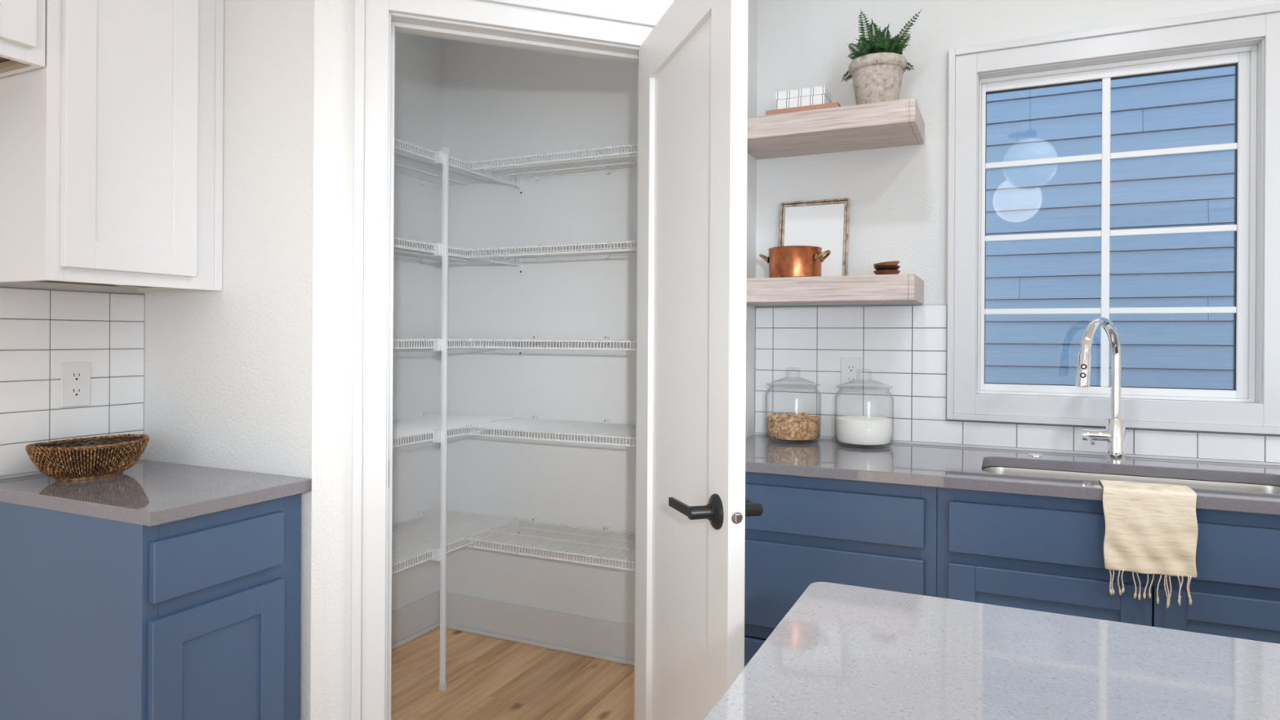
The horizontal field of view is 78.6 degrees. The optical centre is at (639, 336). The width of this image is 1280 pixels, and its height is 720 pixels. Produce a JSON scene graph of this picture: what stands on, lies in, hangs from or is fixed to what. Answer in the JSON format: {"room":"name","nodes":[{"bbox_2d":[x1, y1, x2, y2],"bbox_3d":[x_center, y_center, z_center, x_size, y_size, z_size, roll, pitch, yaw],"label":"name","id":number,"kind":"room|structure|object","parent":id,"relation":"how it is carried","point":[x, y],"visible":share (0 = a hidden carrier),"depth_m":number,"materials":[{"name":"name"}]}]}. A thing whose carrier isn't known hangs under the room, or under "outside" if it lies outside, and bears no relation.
{"room":"kitchen","nodes":[
{"label":"kitchen","id":0,"kind":"room"},
{"bbox_2d":[0,281,144,479],"bbox_3d":[-2.766,-0.117,-0.571,0.130,2.740,6.431,0,0,25],"label":"tile backsplash","id":1,"kind":"structure","parent":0,"point":[44,326],"depth_m":2.02,"materials":[{"name":"white tile"}]},
{"bbox_2d":[0,0,45,77],"bbox_3d":[-1.585,-0.973,1.419,0.343,0.774,0.752,0,0,25],"label":"upper cabinet","id":2,"kind":"object","parent":1,"relation":"attached to","point":[22,22],"visible":1,"depth_m":1.65,"materials":[{"name":"white wood"}]},
{"bbox_2d":[60,361,90,407],"bbox_3d":[-1.477,0.124,2.047,0.007,0.116,0.071,0,0,25],"label":"wall outlet","id":3,"kind":"object","parent":1,"relation":"attached to","point":[75,377],"visible":1,"depth_m":2.04,"materials":[{"name":"white plastic"}]},
{"bbox_2d":[70,371,82,382],"bbox_3d":[-1.475,0.103,2.046,0.002,0.028,0.029,0,0,25],"label":"receptacle","id":4,"kind":"object","parent":3,"relation":"attached to","point":[75,376],"depth_m":2.04,"materials":[{"name":"white plastic"}]},
{"bbox_2d":[70,386,82,397],"bbox_3d":[-1.475,0.144,2.046,0.002,0.028,0.029,0,0,25],"label":"receptacle","id":5,"kind":"object","parent":3,"relation":"attached to","point":[75,392],"depth_m":2.04,"materials":[{"name":"white plastic"}]},
{"bbox_2d":[0,0,223,293],"bbox_3d":[-1.338,-0.742,1.954,0.343,1.234,0.419,0,0,25],"label":"upper cabinet","id":6,"kind":"object","parent":1,"relation":"attached to","point":[111,149],"visible":1,"depth_m":1.83,"materials":[{"name":"white painted wood"}]},
{"bbox_2d":[143,0,328,719],"bbox_3d":[-1.070,-0.107,2.111,0.702,2.740,0.136,0,0,25],"label":"wall","id":7,"kind":"structure","parent":0,"point":[234,376],"depth_m":2.01,"materials":[{"name":"white paint"}]},
{"bbox_2d":[391,32,441,611],"bbox_3d":[-1.148,-0.107,2.962,0.080,2.740,1.341,0,0,25],"label":"wall","id":8,"kind":"structure","parent":0,"point":[418,59],"depth_m":3.30,"materials":[{"name":"white paint"}]},
{"bbox_2d":[391,591,439,651],"bbox_3d":[-1.132,1.189,2.885,0.028,0.147,1.221,0,0,25],"label":"baseboard","id":9,"kind":"structure","parent":8,"relation":"attached to","point":[411,621],"depth_m":3.28,"materials":[{"name":"white wood"}]},
{"bbox_2d":[391,509,521,573],"bbox_3d":[-0.945,0.785,2.801,0.432,0.088,1.217,0,0,25],"label":"wire shelf","id":10,"kind":"object","parent":8,"relation":"attached to","point":[436,552],"visible":0.35,"depth_m":3.05,"materials":[{"name":"white metal"}]},
{"bbox_2d":[392,412,522,447],"bbox_3d":[-0.943,0.363,2.801,0.432,0.088,1.217,0,0,25],"label":"wire shelf","id":11,"kind":"object","parent":8,"relation":"attached to","point":[422,424],"visible":0.31,"depth_m":3.00,"materials":[{"name":"white metal"}]},
{"bbox_2d":[393,334,522,356],"bbox_3d":[-0.941,0.035,2.801,0.432,0.088,1.217,0,0,25],"label":"wire shelf","id":12,"kind":"object","parent":8,"relation":"attached to","point":[437,341],"visible":0.3,"depth_m":2.79,"materials":[{"name":"white metal"}]},
{"bbox_2d":[393,236,523,275],"bbox_3d":[-0.939,-0.305,2.801,0.432,0.088,1.217,0,0,25],"label":"wire shelf","id":13,"kind":"object","parent":8,"relation":"attached to","point":[421,251],"visible":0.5,"depth_m":3.05,"materials":[{"name":"white metal"}]},
{"bbox_2d":[394,137,524,196],"bbox_3d":[-0.937,-0.635,2.801,0.432,0.088,1.217,0,0,25],"label":"wire shelf","id":14,"kind":"object","parent":8,"relation":"attached to","point":[437,161],"visible":0.44,"depth_m":3.09,"materials":[{"name":"white metal"}]},
{"bbox_2d":[324,0,674,719],"bbox_3d":[-0.337,-0.103,2.141,0.967,2.740,0.115,0,0,-20],"label":"wall","id":15,"kind":"structure","parent":0,"point":[340,33],"depth_m":1.93,"materials":[{"name":"white paint"}]},
{"bbox_2d":[350,0,661,719],"bbox_3d":[-0.319,0.184,2.135,0.877,2.166,0.141,0,0,-20],"label":"door frame","id":16,"kind":"structure","parent":15,"relation":"attached to","point":[537,25],"depth_m":1.95,"materials":[{"name":"white wood"}]},
{"bbox_2d":[635,0,763,719],"bbox_3d":[0.101,0.223,1.867,0.169,2.070,0.694,0,0,-16],"label":"door","id":17,"kind":"structure","parent":15,"relation":"in","point":[692,505],"depth_m":1.78,"materials":[{"name":"white painted wood"},{"name":"black metal"}]},
{"bbox_2d":[391,626,634,719],"bbox_3d":[0.619,1.313,-1.484,7.213,0.080,8.037,0,0,25],"label":"floor","id":18,"kind":"structure","parent":0,"point":[487,677],"depth_m":2.86,"materials":[{"name":"brown wood"}]},
{"bbox_2d":[0,493,300,719],"bbox_3d":[-1.202,0.820,1.892,0.655,0.884,0.405,0,0,25],"label":"base cabinet","id":19,"kind":"object","parent":18,"relation":"on","point":[198,617],"visible":0.87,"depth_m":1.71,"materials":[{"name":"blue wood"}]},
{"bbox_2d":[0,459,311,526],"bbox_3d":[-1.195,0.363,1.889,0.667,0.030,0.410,0,0,25],"label":"countertop","id":20,"kind":"structure","parent":19,"relation":"on","point":[149,493],"depth_m":1.78,"materials":[{"name":"stone"}]},
{"bbox_2d":[25,433,149,481],"bbox_3d":[-1.370,0.301,1.948,0.200,0.092,0.272,0,0,25],"label":"woven basket","id":21,"kind":"object","parent":20,"relation":"on","point":[101,456],"visible":1,"depth_m":1.89,"materials":[{"name":"wicker"}]},
{"bbox_2d":[438,146,449,691],"bbox_3d":[-0.702,0.293,2.801,0.021,1.945,0.021,0,0,25],"label":"pole","id":22,"kind":"object","parent":18,"relation":"on","point":[446,150],"visible":1,"depth_m":2.79,"materials":[{"name":"white metal"}]},
{"bbox_2d":[744,471,937,666],"bbox_3d":[0.597,0.831,2.458,0.668,0.884,0.604,0,0,25],"label":"base cabinet","id":23,"kind":"object","parent":18,"relation":"on","point":[808,531],"visible":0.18,"depth_m":2.16,"materials":[{"name":"blue wood"}]},
{"bbox_2d":[937,487,1279,644],"bbox_3d":[1.335,0.835,2.115,0.958,0.884,0.604,0,0,25],"label":"base cabinet","id":24,"kind":"object","parent":18,"relation":"on","point":[1028,552],"visible":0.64,"depth_m":1.90,"materials":[{"name":"blue wood"}]},
{"bbox_3d":[1.084,0.833,0.323,2.117,0.884,0.704,0,0,25],"label":"cabinet","id":25,"kind":"object","parent":18,"relation":"on","visible":0},
{"bbox_2d":[703,582,1279,719],"bbox_3d":[1.031,0.376,0.208,2.202,0.030,1.049,0,0,25],"label":"countertop","id":26,"kind":"structure","parent":25,"relation":"on","point":[841,651],"depth_m":0.84,"materials":[{"name":"stone"}]},
{"bbox_2d":[745,0,757,438],"bbox_3d":[0.230,-0.100,2.588,0.115,2.740,0.687,0,0,25],"label":"wall","id":27,"kind":"structure","parent":0,"point":[752,4],"depth_m":2.82,"materials":[{"name":"white paint"}]},
{"bbox_2d":[438,0,1279,625],"bbox_3d":[2.263,-0.088,2.080,6.850,2.740,0.175,0,0,25],"label":"wall","id":28,"kind":"structure","parent":0,"point":[498,102],"depth_m":3.07,"materials":[{"name":"white paint"}]},
{"bbox_2d":[439,591,634,666],"bbox_3d":[-0.293,1.194,3.152,1.295,0.147,0.028,0,0,25],"label":"baseboard","id":29,"kind":"structure","parent":28,"relation":"attached to","point":[611,641],"depth_m":3.20,"materials":[{"name":"white wood"}]},
{"bbox_2d":[464,516,635,571],"bbox_3d":[-0.183,0.770,2.921,0.896,0.049,0.357,0,0,25],"label":"wire shelf","id":30,"kind":"object","parent":28,"relation":"attached to","point":[605,531],"visible":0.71,"depth_m":2.93,"materials":[{"name":"white metal"}]},
{"bbox_2d":[464,414,635,447],"bbox_3d":[-0.180,0.348,2.921,0.896,0.049,0.357,0,0,25],"label":"wire shelf","id":31,"kind":"object","parent":28,"relation":"attached to","point":[553,426],"visible":0.76,"depth_m":2.90,"materials":[{"name":"white metal"}]},
{"bbox_2d":[465,335,635,350],"bbox_3d":[-0.178,0.020,2.921,0.896,0.049,0.357,0,0,25],"label":"wire shelf","id":32,"kind":"object","parent":28,"relation":"attached to","point":[535,340],"visible":0.7,"depth_m":2.80,"materials":[{"name":"white metal"}]},
{"bbox_2d":[466,240,636,261],"bbox_3d":[-0.177,-0.320,2.921,0.896,0.049,0.357,0,0,25],"label":"wire shelf","id":33,"kind":"object","parent":28,"relation":"attached to","point":[569,250],"visible":0.69,"depth_m":2.89,"materials":[{"name":"white metal"}]},
{"bbox_2d":[466,142,637,181],"bbox_3d":[-0.175,-0.650,2.921,0.896,0.049,0.357,0,0,25],"label":"wire shelf","id":34,"kind":"object","parent":28,"relation":"attached to","point":[607,166],"visible":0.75,"depth_m":2.93,"materials":[{"name":"white metal"}]},
{"bbox_2d":[746,273,924,306],"bbox_3d":[0.627,-0.152,2.614,0.582,0.079,0.304,0,0,25],"label":"floating shelf","id":35,"kind":"object","parent":28,"relation":"attached to","point":[882,289],"visible":0.88,"depth_m":2.47,"materials":[{"name":"brown wood"}]},
{"bbox_2d":[759,245,831,277],"bbox_3d":[0.513,-0.244,2.603,0.189,0.103,0.190,0,0,-13],"label":"copper pot","id":36,"kind":"object","parent":35,"relation":"on","point":[785,261],"visible":0.76,"depth_m":2.54,"materials":[{"name":"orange metal"}]},
{"bbox_2d":[778,197,849,276],"bbox_3d":[0.608,-0.337,2.742,0.242,0.291,0.059,0,0,25],"label":"picture frame","id":37,"kind":"object","parent":35,"relation":"on","point":[824,224],"visible":0.55,"depth_m":2.74,"materials":[{"name":"weathered wood"},{"name":"paper"}]},
{"bbox_2d":[873,270,900,275],"bbox_3d":[0.785,-0.201,2.486,0.083,0.019,0.083,0,0,25],"label":"bowl","id":38,"kind":"object","parent":35,"relation":"on","point":[877,272],"visible":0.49,"depth_m":2.46,"materials":[{"name":"red ceramic"}]},
{"bbox_2d":[873,265,900,270],"bbox_3d":[0.785,-0.215,2.486,0.082,0.018,0.082,0,0,25],"label":"bowl","id":39,"kind":"object","parent":38,"relation":"on","point":[880,267],"visible":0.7,"depth_m":2.46,"materials":[{"name":"black ceramic"}]},
{"bbox_2d":[872,261,899,266],"bbox_3d":[0.784,-0.228,2.487,0.082,0.023,0.082,0,0,25],"label":"bowl","id":40,"kind":"object","parent":39,"relation":"on","point":[887,263],"visible":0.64,"depth_m":2.46,"materials":[{"name":"orange ceramic"}]},
{"bbox_2d":[746,97,924,159],"bbox_3d":[0.630,-0.686,2.614,0.582,0.071,0.304,0,0,25],"label":"floating shelf","id":41,"kind":"object","parent":28,"relation":"attached to","point":[899,122],"visible":0.88,"depth_m":2.52,"materials":[{"name":"brown wood"}]},
{"bbox_2d":[765,102,840,115],"bbox_3d":[0.552,-0.733,2.590,0.234,0.021,0.160,0,0,25],"label":"book","id":42,"kind":"object","parent":41,"relation":"on","point":[835,104],"visible":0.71,"depth_m":2.52,"materials":[{"name":"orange paper"}]},
{"bbox_2d":[775,85,831,109],"bbox_3d":[0.543,-0.775,2.590,0.163,0.063,0.113,0,0,25],"label":"striped box","id":43,"kind":"object","parent":42,"relation":"on","point":[817,95],"visible":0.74,"depth_m":2.54,"materials":[{"name":"paper"}]},
{"bbox_2d":[841,8,923,104],"bbox_3d":[0.764,-0.892,2.506,0.217,0.341,0.204,0,0,-20],"label":"potted fern","id":44,"kind":"object","parent":41,"relation":"on","point":[877,69],"visible":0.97,"depth_m":2.46,"materials":[{"name":"green plant"}]},
{"bbox_2d":[848,52,906,104],"bbox_3d":[0.765,-0.804,2.519,0.181,0.166,0.181,0,0,25],"label":"pot","id":45,"kind":"object","parent":44,"relation":"on","point":[877,77],"depth_m":2.46,"materials":[{"name":"stone"}]},
{"bbox_2d":[840,357,862,391],"bbox_3d":[0.735,0.130,2.717,0.071,0.116,0.007,0,0,25],"label":"wall outlet","id":46,"kind":"object","parent":28,"relation":"attached to","point":[850,366],"visible":0.98,"depth_m":2.71,"materials":[{"name":"white plastic"}]},
{"bbox_2d":[846,364,855,373],"bbox_3d":[0.734,0.110,2.715,0.029,0.028,0.002,0,0,25],"label":"receptacle","id":47,"kind":"object","parent":46,"relation":"attached to","point":[850,368],"depth_m":2.71,"materials":[{"name":"white plastic"}]},
{"bbox_2d":[846,376,855,384],"bbox_3d":[0.733,0.151,2.715,0.029,0.028,0.002,0,0,25],"label":"receptacle","id":48,"kind":"object","parent":46,"relation":"attached to","point":[848,378],"depth_m":2.71,"materials":[{"name":"white plastic"}]},
{"bbox_2d":[946,3,1279,434],"bbox_3d":[1.461,-0.336,2.434,0.930,1.219,0.125,0,0,25],"label":"window","id":49,"kind":"structure","parent":28,"relation":"in","point":[1246,56],"depth_m":2.40,"materials":[{"name":"white wood"}]},
{"label":"outside","id":50,"kind":"structure","parent":0,"visible":0},
{"bbox_3d":[3.298,1.638,3.556,15.000,0.100,3.363,0,0,25],"label":"gravel yard","id":51,"kind":"structure","parent":50,"visible":0},
{"bbox_2d":[985,66,1235,389],"bbox_3d":[3.245,-1.162,5.188,10.500,5.500,0.160,0,0,25],"label":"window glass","id":52,"kind":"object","parent":51,"relation":"on","point":[1197,108],"visible":0.09,"depth_m":5.15,"materials":[{"name":"blue"}]},
{"bbox_3d":[2.132,0.839,1.745,0.796,0.884,0.604,0,0,25],"label":"base cabinet","id":53,"kind":"object","parent":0,"visible":0},
{"bbox_2d":[745,434,1279,515],"bbox_3d":[1.401,0.376,2.075,2.445,0.035,0.626,0,0,25],"label":"countertop","id":54,"kind":"structure","parent":53,"relation":"on","point":[903,464],"depth_m":2.19,"materials":[{"name":"stone"}]},
{"bbox_2d":[764,367,821,443],"bbox_3d":[0.528,0.232,2.700,0.191,0.252,0.191,0,0,25],"label":"glass jar","id":55,"kind":"object","parent":54,"relation":"on","point":[777,384],"visible":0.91,"depth_m":2.68,"materials":[{"name":"clear glass"}]},
{"bbox_2d":[766,411,819,439],"bbox_3d":[0.528,0.305,2.700,0.181,0.085,0.181,0,0,25],"label":"cereal","id":56,"kind":"object","parent":55,"relation":"in","point":[796,426],"visible":1,"depth_m":2.63,"materials":[{"name":"beige food"}]},
{"bbox_2d":[834,368,893,448],"bbox_3d":[0.744,0.233,2.596,0.191,0.252,0.191,0,0,25],"label":"glass jar","id":57,"kind":"object","parent":54,"relation":"on","point":[842,387],"visible":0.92,"depth_m":2.57,"materials":[{"name":"clear glass"}]},
{"bbox_2d":[835,415,892,444],"bbox_3d":[0.743,0.309,2.596,0.181,0.080,0.181,0,0,25],"label":"sugar","id":58,"kind":"object","parent":57,"relation":"in","point":[851,429],"visible":1,"depth_m":2.52,"materials":[{"name":"white food"}]},
{"bbox_2d":[1075,317,1125,462],"bbox_3d":[1.296,0.153,2.256,0.258,0.420,0.106,0,0,-35],"label":"faucet","id":59,"kind":"object","parent":54,"relation":"on","point":[1114,434],"visible":1,"depth_m":2.27,"materials":[{"name":"silver metal"}]},
{"bbox_2d":[982,466,1279,493],"bbox_3d":[1.312,0.495,2.075,0.776,0.202,0.371,0,0,25],"label":"sink","id":60,"kind":"object","parent":54,"relation":"in","point":[1204,484],"visible":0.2,"depth_m":2.21,"materials":[{"name":"silver metal"}]},
{"bbox_2d":[1097,480,1198,608],"bbox_3d":[1.208,0.490,1.869,0.188,0.268,0.140,0,0,25],"label":"hand towel","id":61,"kind":"object","parent":54,"relation":"hanging from","point":[1151,528],"visible":0.99,"depth_m":1.82,"materials":[{"name":"fabric"}]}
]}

